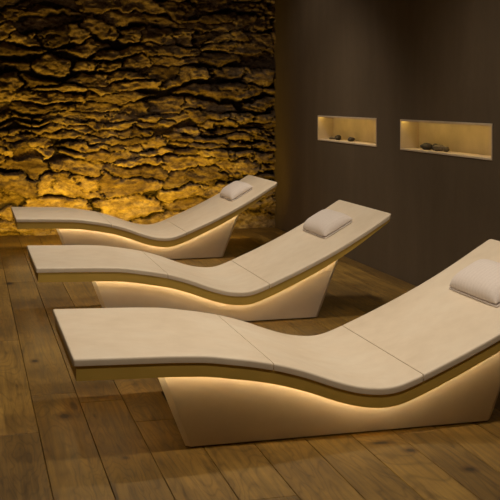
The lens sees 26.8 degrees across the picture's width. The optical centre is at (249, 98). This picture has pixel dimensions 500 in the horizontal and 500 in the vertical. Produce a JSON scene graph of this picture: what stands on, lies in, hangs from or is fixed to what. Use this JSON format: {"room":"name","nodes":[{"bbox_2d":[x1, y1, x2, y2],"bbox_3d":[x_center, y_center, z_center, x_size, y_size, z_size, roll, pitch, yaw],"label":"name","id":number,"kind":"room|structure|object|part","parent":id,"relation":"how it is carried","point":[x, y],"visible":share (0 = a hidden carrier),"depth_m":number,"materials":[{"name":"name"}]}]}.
{"room":"spa","nodes":[
{"label":"spa","id":0,"kind":"room"},
{"bbox_2d":[0,0,275,235],"bbox_3d":[-1.905,-0.139,9.292,4.999,2.958,0.250,0,0,-15],"label":"wall","id":1,"kind":"structure","parent":0,"point":[134,111],"depth_m":9.49,"materials":[{"name":"stone"}]},
{"bbox_2d":[0,227,499,499],"bbox_3d":[-0.653,1.210,4.122,4.684,0.020,10.700,0,0,-15],"label":"floor","id":2,"kind":"structure","parent":0,"point":[62,437],"depth_m":3.66,"materials":[{"name":"brown wood"}]},
{"bbox_2d":[11,175,276,258],"bbox_3d":[-0.838,0.917,8.143,1.948,0.566,0.852,0,0,-15],"label":"lounger","id":3,"kind":"object","parent":2,"relation":"on","point":[203,230],"visible":0.92,"depth_m":7.87,"materials":[{"name":"beige paint"}]},
{"bbox_3d":[-1.451,0.894,7.978,0.679,0.084,0.852,0,0,-15],"label":"leg panel","id":4,"kind":"part","parent":3,"relation":"part of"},
{"bbox_3d":[-0.853,0.981,8.139,0.554,0.138,0.852,0,0,-15],"label":"seat panel","id":5,"kind":"part","parent":3,"relation":"part of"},
{"bbox_3d":[-0.241,0.824,8.305,0.711,0.379,0.852,0,0,-15],"label":"panel","id":6,"kind":"part","parent":3,"relation":"part of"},
{"bbox_2d":[220,181,252,201],"bbox_3d":[-0.113,0.730,8.390,0.181,0.136,0.421,0,0,-15],"label":"pillow","id":7,"kind":"object","parent":3,"relation":"on","point":[234,190],"visible":1,"depth_m":8.24,"materials":[{"name":"fabric"}]},
{"bbox_2d":[27,200,390,320],"bbox_3d":[-0.258,0.917,5.960,1.933,0.566,0.852,0,0,-15],"label":"lounger","id":8,"kind":"object","parent":2,"relation":"on","point":[289,276],"visible":0.92,"depth_m":5.70,"materials":[{"name":"beige paint"}]},
{"bbox_3d":[-0.866,0.894,5.796,0.674,0.084,0.852,0,0,-15],"label":"leg panel","id":9,"kind":"part","parent":8,"relation":"part of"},
{"bbox_3d":[-0.273,0.981,5.956,0.549,0.138,0.852,0,0,-15],"label":"seat panel","id":10,"kind":"part","parent":8,"relation":"part of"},
{"bbox_3d":[-0.257,0.879,5.961,1.915,0.436,0.848,0,0,-15],"label":"frame","id":11,"kind":"part","parent":8,"relation":"part of","materials":[{"name":"gold metal"}]},
{"bbox_3d":[0.335,0.824,6.120,0.705,0.379,0.852,0,0,-15],"label":"panel","id":12,"kind":"part","parent":8,"relation":"part of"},
{"bbox_2d":[302,209,352,238],"bbox_3d":[0.454,0.732,6.217,0.181,0.136,0.421,0,0,-15],"label":"pillow","id":13,"kind":"object","parent":8,"relation":"on","point":[326,222],"visible":1,"depth_m":6.08,"materials":[{"name":"fabric"}]},
{"bbox_2d":[53,239,499,446],"bbox_3d":[0.257,0.917,4.108,1.962,0.566,0.852,0,0,-15],"label":"lounger","id":14,"kind":"object","parent":2,"relation":"on","point":[429,355],"visible":0.99,"depth_m":3.81,"materials":[{"name":"beige paint"}]},
{"bbox_3d":[-0.360,0.894,3.942,0.684,0.084,0.852,0,0,-15],"label":"leg panel","id":15,"kind":"part","parent":14,"relation":"part of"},
{"bbox_3d":[0.258,0.879,4.109,1.944,0.436,0.848,0,0,-15],"label":"frame","id":16,"kind":"part","parent":14,"relation":"part of","materials":[{"name":"gold metal"}]},
{"bbox_3d":[0.241,0.981,4.104,0.558,0.138,0.852,0,0,-15],"label":"seat panel","id":17,"kind":"part","parent":14,"relation":"part of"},
{"bbox_3d":[0.858,0.824,4.271,0.716,0.379,0.852,0,0,-15],"label":"panel","id":18,"kind":"part","parent":14,"relation":"part of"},
{"bbox_2d":[449,259,499,307],"bbox_3d":[0.981,0.742,4.293,0.181,0.135,0.421,0,0,-15],"label":"pillow","id":19,"kind":"object","parent":14,"relation":"on","point":[480,280],"visible":1,"depth_m":4.26,"materials":[{"name":"fabric"}]},
{"bbox_2d":[272,0,499,285],"bbox_3d":[1.737,-0.140,4.829,0.300,2.920,10.820,0,0,-15],"label":"wall","id":20,"kind":"structure","parent":0,"point":[388,61],"depth_m":7.11,"materials":[{"name":"brown paint"}]},
{"bbox_2d":[318,115,376,146],"bbox_3d":[0.791,0.236,8.021,0.145,0.203,1.281,0,0,-15],"label":"wall niche","id":21,"kind":"object","parent":20,"relation":"attached to","point":[364,130],"visible":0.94,"depth_m":8.23,"materials":[{"name":"white"}]},
{"bbox_2d":[400,119,492,160],"bbox_3d":[1.231,0.236,6.389,0.145,0.203,1.264,0,0,-15],"label":"wall niche","id":22,"kind":"object","parent":20,"relation":"attached to","point":[463,139],"visible":0.96,"depth_m":6.49,"materials":[{"name":"white"}]},
{"bbox_2d":[420,143,431,149],"bbox_3d":[1.134,0.304,6.743,0.069,0.044,0.108,0,0,-13],"label":"pebble","id":23,"kind":"object","parent":22,"relation":"in","point":[428,146],"visible":0.98,"depth_m":6.71,"materials":[{"name":"stone"}]},
{"bbox_2d":[433,145,444,150],"bbox_3d":[1.185,0.305,6.551,0.058,0.042,0.104,0,0,-44],"label":"pebble","id":24,"kind":"object","parent":22,"relation":"in","point":[436,147],"visible":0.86,"depth_m":6.53,"materials":[{"name":"stone"}]}
]}

